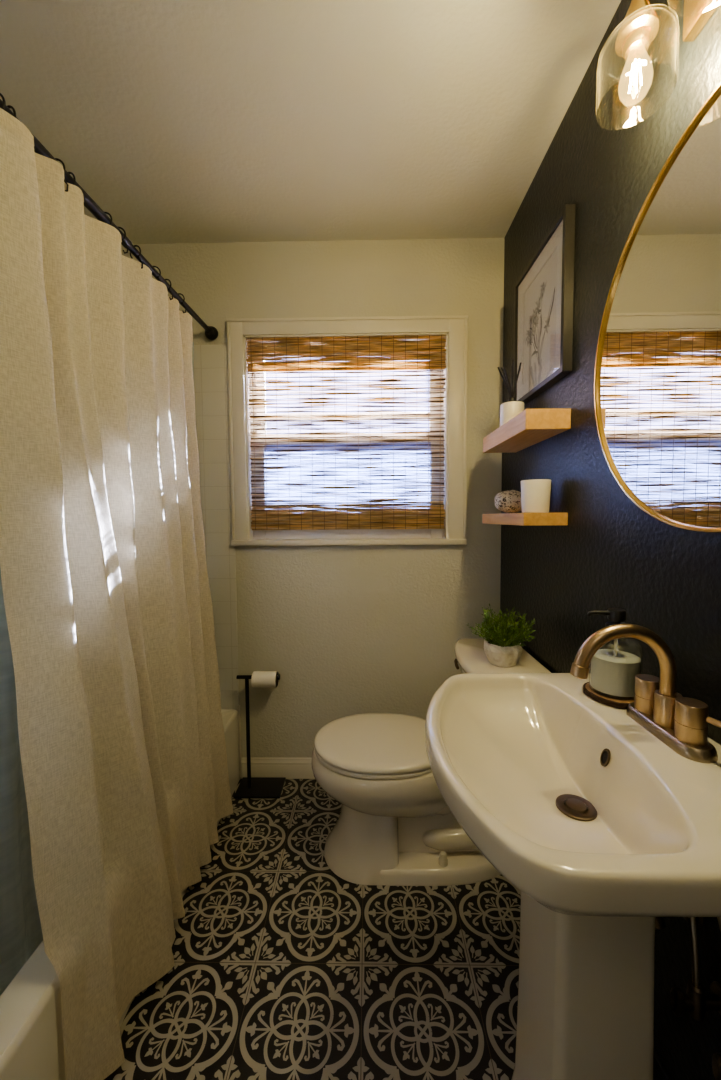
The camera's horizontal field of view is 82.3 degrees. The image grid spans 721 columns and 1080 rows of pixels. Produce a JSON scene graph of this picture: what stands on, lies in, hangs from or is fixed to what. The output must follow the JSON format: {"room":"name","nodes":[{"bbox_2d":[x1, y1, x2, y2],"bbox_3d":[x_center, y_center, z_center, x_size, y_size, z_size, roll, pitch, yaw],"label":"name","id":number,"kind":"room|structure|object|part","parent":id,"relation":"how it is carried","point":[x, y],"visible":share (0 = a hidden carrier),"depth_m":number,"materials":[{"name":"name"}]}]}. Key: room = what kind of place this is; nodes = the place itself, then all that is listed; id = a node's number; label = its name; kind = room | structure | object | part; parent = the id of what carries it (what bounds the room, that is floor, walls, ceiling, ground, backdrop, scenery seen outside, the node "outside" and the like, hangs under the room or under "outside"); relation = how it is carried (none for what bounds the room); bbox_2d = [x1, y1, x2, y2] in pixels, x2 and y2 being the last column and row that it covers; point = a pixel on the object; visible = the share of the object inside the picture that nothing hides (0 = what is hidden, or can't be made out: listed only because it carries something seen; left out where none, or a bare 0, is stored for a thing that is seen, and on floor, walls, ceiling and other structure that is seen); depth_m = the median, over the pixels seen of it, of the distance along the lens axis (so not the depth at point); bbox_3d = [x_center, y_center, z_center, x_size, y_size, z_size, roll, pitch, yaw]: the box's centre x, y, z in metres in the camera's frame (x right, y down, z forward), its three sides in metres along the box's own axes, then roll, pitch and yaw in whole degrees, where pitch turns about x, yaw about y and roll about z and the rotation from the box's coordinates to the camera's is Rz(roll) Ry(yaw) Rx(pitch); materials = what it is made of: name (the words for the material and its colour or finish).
{"room":"bathroom","nodes":[
{"label":"bathroom","id":0,"kind":"room"},
{"bbox_2d":[0,0,620,244],"bbox_3d":[-0.383,-1.305,0.370,2.209,0.080,3.271,0,3,1],"label":"ceiling","id":1,"kind":"structure","parent":0,"point":[183,121],"depth_m":1.24,"materials":[{"name":"beige paint"}]},
{"bbox_2d":[104,778,520,1079],"bbox_3d":[-0.365,1.235,0.491,2.009,0.001,3.031,0,3,1],"label":"floor","id":2,"kind":"structure","parent":0,"point":[286,967],"depth_m":1.14,"materials":[{"name":"black tile"}]},
{"bbox_2d":[0,709,239,1079],"bbox_3d":[-0.974,1.025,1.236,0.761,0.345,1.514,0,3,1],"label":"bathtub","id":3,"kind":"object","parent":2,"relation":"on","point":[31,1031],"visible":0.18,"depth_m":0.80,"materials":[{"name":"beige ceramic"}]},
{"bbox_2d":[234,674,285,797],"bbox_3d":[-0.466,0.884,1.903,0.208,0.544,0.137,0,3,1],"label":"toilet paper stand","id":4,"kind":"object","parent":2,"relation":"on","point":[249,787],"visible":0.92,"depth_m":1.90,"materials":[{"name":"black metal"}]},
{"bbox_3d":[-0.466,0.626,1.883,0.196,0.025,0.025,0,3,1],"label":"arm","id":5,"kind":"part","parent":4,"relation":"part of","materials":[{"name":"black metal"}]},
{"bbox_2d":[251,671,278,686],"bbox_3d":[-0.435,0.636,1.883,0.111,0.070,0.070,0,3,1],"label":"toilet paper roll","id":6,"kind":"object","parent":4,"relation":"hanging from","point":[259,678],"visible":0.91,"depth_m":1.85,"materials":[{"name":"white paper"}]},
{"bbox_2d":[311,639,550,885],"bbox_3d":[0.229,0.802,1.544,0.825,0.740,0.474,0,3,1],"label":"toilet","id":7,"kind":"object","parent":2,"relation":"on","point":[394,826],"visible":0.66,"depth_m":1.43,"materials":[{"name":"beige ceramic"}]},
{"bbox_3d":[0.069,0.743,1.543,0.484,0.028,0.394,0,3,1],"label":"lid","id":8,"kind":"part","parent":7,"relation":"part of","materials":[{"name":"beige plastic"}]},
{"bbox_3d":[0.069,0.766,1.544,0.478,0.017,0.390,0,3,1],"label":"seat","id":9,"kind":"part","parent":7,"relation":"part of","materials":[{"name":"beige plastic"}]},
{"bbox_3d":[0.388,0.492,1.658,0.024,0.025,0.092,1,3,17],"label":"flush lever","id":10,"kind":"part","parent":7,"relation":"part of","materials":[{"name":"brown metal"}]},
{"bbox_2d":[467,604,535,666],"bbox_3d":[0.506,0.328,1.441,0.232,0.213,0.230,0,3,1],"label":"potted plant","id":11,"kind":"object","parent":7,"relation":"on","point":[502,643],"visible":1,"depth_m":1.42,"materials":[{"name":"green plant"}]},
{"bbox_3d":[0.498,0.395,1.452,0.129,0.078,0.130,0,3,1],"label":"pot","id":12,"kind":"part","parent":11,"relation":"part of","materials":[{"name":"ceramic"}]},
{"bbox_3d":[0.501,0.448,1.520,0.277,0.034,0.474,0,3,1],"label":"tank lid","id":13,"kind":"part","parent":7,"relation":"part of","materials":[{"name":"beige ceramic"}]},
{"bbox_2d":[425,673,720,1079],"bbox_3d":[0.384,0.785,0.787,0.514,0.855,0.611,0,3,1],"label":"pedestal sink","id":14,"kind":"object","parent":2,"relation":"on","point":[603,830],"visible":0.98,"depth_m":0.68,"materials":[{"name":"beige ceramic"}]},
{"bbox_2d":[425,673,720,916],"bbox_3d":[0.381,0.450,0.768,0.514,0.183,0.611,0,3,1],"label":"basin","id":15,"kind":"object","parent":14,"relation":"in","point":[577,805],"depth_m":0.69,"materials":[{"name":"beige ceramic"}]},
{"bbox_2d":[583,682,633,708],"bbox_3d":[0.564,0.342,0.913,0.122,0.013,0.122,0,3,1],"label":"coaster","id":16,"kind":"object","parent":14,"relation":"on","point":[588,690],"visible":0.4,"depth_m":0.88,"materials":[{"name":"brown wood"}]},
{"bbox_2d":[587,608,642,699],"bbox_3d":[0.562,0.243,0.909,0.100,0.184,0.100,-4,4,-45],"label":"soap dispenser","id":17,"kind":"object","parent":16,"relation":"on","point":[612,672],"visible":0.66,"depth_m":0.89,"materials":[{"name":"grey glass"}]},
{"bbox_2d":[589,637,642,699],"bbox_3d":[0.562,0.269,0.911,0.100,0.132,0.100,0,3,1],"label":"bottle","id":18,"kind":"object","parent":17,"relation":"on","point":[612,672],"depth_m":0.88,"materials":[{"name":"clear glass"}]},
{"bbox_2d":[570,623,720,763],"bbox_3d":[0.502,0.256,0.733,0.232,0.206,0.238,0,3,1],"label":"faucet","id":19,"kind":"object","parent":14,"relation":"on","point":[680,722],"visible":1,"depth_m":0.74,"materials":[{"name":"gold metal"}]},
{"bbox_3d":[0.490,0.246,0.757,0.194,0.188,0.043,0,3,1],"label":"spout","id":20,"kind":"part","parent":19,"relation":"part of","materials":[{"name":"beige metal"}]},
{"bbox_3d":[0.567,0.303,0.813,0.045,0.066,0.045,0,3,1],"label":"handle","id":21,"kind":"part","parent":19,"relation":"part of","materials":[{"name":"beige metal"}]},
{"bbox_3d":[0.566,0.347,0.762,0.060,0.019,0.188,0,3,1],"label":"plate","id":22,"kind":"part","parent":19,"relation":"part of","materials":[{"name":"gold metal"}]},
{"bbox_3d":[0.565,0.309,0.706,0.045,0.066,0.045,0,3,1],"label":"handle","id":23,"kind":"part","parent":19,"relation":"part of","materials":[{"name":"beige metal"}]},
{"bbox_3d":[0.581,0.296,0.647,0.010,0.012,0.066,-1,3,-16],"label":"lever","id":24,"kind":"part","parent":19,"relation":"part of","materials":[{"name":"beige metal"}]},
{"bbox_2d":[655,917,702,935],"bbox_3d":[0.568,0.655,0.784,0.174,0.265,0.098,-2,3,-21],"label":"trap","id":25,"kind":"object","parent":14,"relation":"attached to","point":[660,924],"visible":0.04,"depth_m":0.73,"materials":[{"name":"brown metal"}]},
{"bbox_2d":[670,917,720,1021],"bbox_3d":[0.595,0.648,0.763,0.088,0.381,0.142,0,3,1],"label":"shutoff valve","id":26,"kind":"object","parent":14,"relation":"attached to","point":[695,1001],"visible":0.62,"depth_m":0.72,"materials":[{"name":"brown metal"}]},
{"bbox_3d":[0.559,0.815,0.728,0.015,0.048,0.024,0,3,1],"label":"handle","id":27,"kind":"part","parent":26,"relation":"part of","materials":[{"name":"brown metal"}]},
{"bbox_2d":[121,238,503,760],"bbox_3d":[-0.349,-0.077,2.001,2.209,2.553,0.130,0,3,1],"label":"wall","id":28,"kind":"structure","parent":0,"point":[346,630],"depth_m":1.94,"materials":[{"name":"beige paint"}]},
{"bbox_2d":[193,345,238,709],"bbox_3d":[-0.972,-0.018,1.943,0.765,1.750,0.010,0,3,1],"label":"tile surround","id":29,"kind":"object","parent":28,"relation":"attached to","point":[210,372],"visible":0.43,"depth_m":1.93,"materials":[{"name":"beige tile"}]},
{"bbox_2d":[236,705,240,777],"bbox_3d":[-0.586,0.973,1.992,0.016,0.360,0.012,0,3,1],"label":"trim","id":30,"kind":"structure","parent":28,"relation":"attached to","point":[238,706],"depth_m":1.99,"materials":[{"name":"beige"}]},
{"bbox_2d":[241,758,314,778],"bbox_3d":[0.044,1.100,1.988,1.238,0.097,0.014,0,3,1],"label":"baseboard","id":31,"kind":"structure","parent":28,"relation":"attached to","point":[289,768],"depth_m":1.99,"materials":[{"name":"beige"}]},
{"bbox_2d":[226,315,467,545],"bbox_3d":[-0.058,-0.494,1.957,1.092,1.030,0.162,0,3,1],"label":"window","id":32,"kind":"structure","parent":28,"relation":"in","point":[455,327],"depth_m":1.90,"materials":[{"name":"beige"}]},
{"bbox_2d":[246,335,446,529],"bbox_3d":[-0.061,-0.494,1.921,0.923,0.893,0.043,0,3,1],"label":"bamboo shade","id":33,"kind":"object","parent":32,"relation":"attached to","point":[408,513],"visible":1,"depth_m":1.93,"materials":[{"name":"brown wood"}]},
{"bbox_3d":[-0.067,-0.931,1.899,0.903,0.016,0.032,0,3,1],"label":"head rail","id":34,"kind":"part","parent":33,"relation":"part of","materials":[{"name":"wood"}]},
{"bbox_3d":[-0.065,-0.695,1.997,0.916,0.482,0.030,0,3,1],"label":"sash","id":35,"kind":"part","parent":32,"relation":"part of","materials":[{"name":"beige"}]},
{"bbox_3d":[-0.062,-0.257,1.986,0.916,0.501,0.030,0,3,1],"label":"sash","id":36,"kind":"part","parent":32,"relation":"part of","materials":[{"name":"beige wood"}]},
{"bbox_3d":[-0.062,-0.294,1.983,0.804,0.344,0.003,0,3,1],"label":"pane","id":37,"kind":"part","parent":32,"relation":"part of","materials":[{"name":"clear glass"}]},
{"bbox_3d":[-0.055,0.008,1.965,1.092,0.026,0.122,0,3,1],"label":"sill","id":38,"kind":"part","parent":32,"relation":"part of","materials":[{"name":"beige"}]},
{"bbox_2d":[500,0,720,1079],"bbox_3d":[0.681,0.004,0.406,0.100,2.553,3.031,0,3,1],"label":"wall","id":39,"kind":"structure","parent":0,"point":[610,552],"depth_m":1.05,"materials":[{"name":"black paint"}]},
{"bbox_2d":[482,513,567,525],"bbox_3d":[0.579,-0.077,1.511,0.137,0.040,0.460,0,3,1],"label":"floating shelf","id":40,"kind":"object","parent":39,"relation":"attached to","point":[520,519],"visible":1,"depth_m":1.28,"materials":[{"name":"brown wood"}]},
{"bbox_2d":[495,490,521,512],"bbox_3d":[0.574,-0.146,1.573,0.125,0.090,0.121,0,3,1],"label":"decorative piece","id":41,"kind":"object","parent":40,"relation":"on","point":[508,501],"visible":0.84,"depth_m":1.53,"materials":[{"name":"beige stone"}]},
{"bbox_2d":[521,479,550,512],"bbox_3d":[0.573,-0.141,1.351,0.093,0.106,0.093,0,3,1],"label":"candle cup","id":42,"kind":"object","parent":40,"relation":"on","point":[535,493],"visible":0.98,"depth_m":1.31,"materials":[{"name":"white ceramic"}]},
{"bbox_2d":[483,408,570,452],"bbox_3d":[0.577,-0.383,1.491,0.137,0.062,0.466,0,3,1],"label":"floating shelf","id":43,"kind":"object","parent":39,"relation":"attached to","point":[530,427],"visible":1,"depth_m":1.33,"materials":[{"name":"brown wood"}]},
{"bbox_2d":[497,359,523,425],"bbox_3d":[0.568,-0.546,1.563,0.101,0.255,0.087,0,3,1],"label":"reed diffuser","id":44,"kind":"object","parent":43,"relation":"on","point":[512,408],"visible":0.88,"depth_m":1.54,"materials":[{"name":"white ceramic"}]},
{"bbox_2d":[500,401,523,425],"bbox_3d":[0.575,-0.467,1.568,0.087,0.098,0.087,0,3,1],"label":"pot","id":45,"kind":"object","parent":44,"relation":"on","point":[510,409],"depth_m":1.53,"materials":[{"name":"white ceramic"}]},
{"bbox_2d":[513,204,575,404],"bbox_3d":[0.627,-0.764,1.448,0.030,0.484,0.428,0,3,1],"label":"picture frame","id":46,"kind":"object","parent":39,"relation":"attached to","point":[544,291],"visible":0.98,"depth_m":1.38,"materials":[{"name":"black wood"}]},
{"bbox_2d":[523,248,556,382],"bbox_3d":[0.628,-0.764,1.448,0.002,0.410,0.354,0,3,1],"label":"art print","id":47,"kind":"object","parent":46,"relation":"attached to","point":[540,284],"depth_m":1.43,"materials":[{"name":"grey paper"}]},
{"bbox_2d":[594,82,720,532],"bbox_3d":[0.621,-0.393,0.709,0.022,0.762,0.762,0,3,1],"label":"round mirror","id":48,"kind":"object","parent":39,"relation":"attached to","point":[657,374],"visible":1,"depth_m":0.82,"materials":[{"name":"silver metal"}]},
{"bbox_2d":[596,0,720,121],"bbox_3d":[0.550,-0.974,0.707,0.158,0.226,0.334,0,3,1],"label":"vanity light","id":49,"kind":"object","parent":39,"relation":"attached to","point":[639,28],"visible":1,"depth_m":0.78,"materials":[{"name":"clear glass"}]},
{"bbox_3d":[0.540,-0.912,0.810,0.058,0.092,0.058,0,3,1],"label":"bulb","id":50,"kind":"part","parent":49,"relation":"part of","materials":[{"name":"clear glass"}]},
{"bbox_2d":[615,0,659,62],"bbox_3d":[0.540,-1.005,0.805,0.072,0.098,0.072,0,3,1],"label":"socket","id":51,"kind":"object","parent":49,"relation":"attached to","point":[637,30],"depth_m":0.79,"materials":[{"name":"gold metal"}]},
{"bbox_3d":[0.540,-0.926,0.809,0.134,0.116,0.134,0,3,1],"label":"lamp shade","id":52,"kind":"part","parent":49,"relation":"part of","materials":[{"name":"clear glass"}]},
{"bbox_2d":[653,1046,671,1079],"bbox_3d":[0.643,1.146,1.113,0.013,0.095,1.715,0,3,1],"label":"baseboard","id":53,"kind":"structure","parent":39,"relation":"attached to","point":[660,1071],"depth_m":0.88,"materials":[{"name":"black paint"}]},
{"bbox_2d":[717,917,720,930],"bbox_3d":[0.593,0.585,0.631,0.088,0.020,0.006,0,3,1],"label":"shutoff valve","id":54,"kind":"object","parent":39,"relation":"attached to","point":[719,918],"depth_m":0.68,"materials":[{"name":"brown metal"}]},
{"bbox_3d":[-0.997,-0.007,0.366,0.765,2.503,0.100,0,3,1],"label":"wall","id":55,"kind":"structure","parent":0,"visible":0},
{"bbox_2d":[0,99,217,339],"bbox_3d":[-0.699,-0.875,1.125,0.060,0.104,1.522,0,3,2],"label":"shower curtain rod","id":56,"kind":"object","parent":55,"relation":"attached to","point":[211,332],"visible":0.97,"depth_m":1.18,"materials":[{"name":"black metal"}]},
{"bbox_2d":[0,93,5,109],"bbox_3d":[-0.707,-0.833,0.802,0.048,0.074,0.008,0,3,4],"label":"hook","id":57,"kind":"object","parent":56,"relation":"hanging from","point":[1,95],"visible":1,"depth_m":0.80,"materials":[{"name":"black metal"}]},
{"bbox_2d":[7,105,15,117],"bbox_3d":[-0.706,-0.835,0.831,0.048,0.074,0.008,1,3,19],"label":"hook","id":58,"kind":"object","parent":56,"relation":"hanging from","point":[8,106],"visible":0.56,"depth_m":0.82,"materials":[{"name":"black metal"}]},
{"bbox_2d":[55,158,68,191],"bbox_3d":[-0.702,-0.846,0.957,0.048,0.074,0.008,0,3,0],"label":"hook","id":59,"kind":"object","parent":56,"relation":"hanging from","point":[57,159],"visible":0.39,"depth_m":0.95,"materials":[{"name":"black metal"}]},
{"bbox_2d":[68,172,75,184],"bbox_3d":[-0.701,-0.849,0.996,0.048,0.074,0.008,1,3,19],"label":"hook","id":60,"kind":"object","parent":56,"relation":"hanging from","point":[74,178],"visible":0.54,"depth_m":0.99,"materials":[{"name":"black metal"}]},
{"bbox_2d":[0,342,193,995],"bbox_3d":[-0.775,0.101,1.165,0.089,1.875,1.430,0,3,1],"label":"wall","id":61,"kind":"structure","parent":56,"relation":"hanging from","point":[21,935],"depth_m":0.92,"materials":[{"name":"grey paint"}]},
{"bbox_2d":[0,108,232,1079],"bbox_3d":[-0.621,0.155,1.249,0.200,2.014,0.982,0,3,-1],"label":"shower curtain","id":62,"kind":"object","parent":56,"relation":"hanging from","point":[106,588],"visible":1,"depth_m":0.98,"materials":[{"name":"fabric"}]},
{"bbox_2d":[118,227,127,253],"bbox_3d":[-0.695,-0.865,1.191,0.048,0.074,0.008,0,3,-1],"label":"hook","id":63,"kind":"object","parent":56,"relation":"hanging from","point":[123,239],"visible":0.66,"depth_m":1.19,"materials":[{"name":"black metal"}]},
{"bbox_2d":[130,245,142,268],"bbox_3d":[-0.692,-0.873,1.275,0.048,0.074,0.008,1,3,18],"label":"hook","id":64,"kind":"object","parent":56,"relation":"hanging from","point":[138,256],"visible":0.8,"depth_m":1.27,"materials":[{"name":"black metal"}]},
{"bbox_2d":[153,266,160,281],"bbox_3d":[-0.689,-0.882,1.385,0.048,0.074,0.008,-1,3,-5],"label":"hook","id":65,"kind":"object","parent":56,"relation":"hanging from","point":[157,277],"visible":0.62,"depth_m":1.38,"materials":[{"name":"black metal"}]},
{"bbox_2d":[165,279,172,299],"bbox_3d":[-0.686,-0.888,1.464,0.048,0.074,0.008,0,3,15],"label":"hook","id":66,"kind":"object","parent":56,"relation":"hanging from","point":[169,288],"visible":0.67,"depth_m":1.46,"materials":[{"name":"black metal"}]},
{"bbox_2d":[178,293,185,312],"bbox_3d":[-0.683,-0.897,1.564,0.048,0.074,0.008,0,3,8],"label":"hook","id":67,"kind":"object","parent":56,"relation":"hanging from","point":[182,303],"visible":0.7,"depth_m":1.56,"materials":[{"name":"black metal"}]}
]}

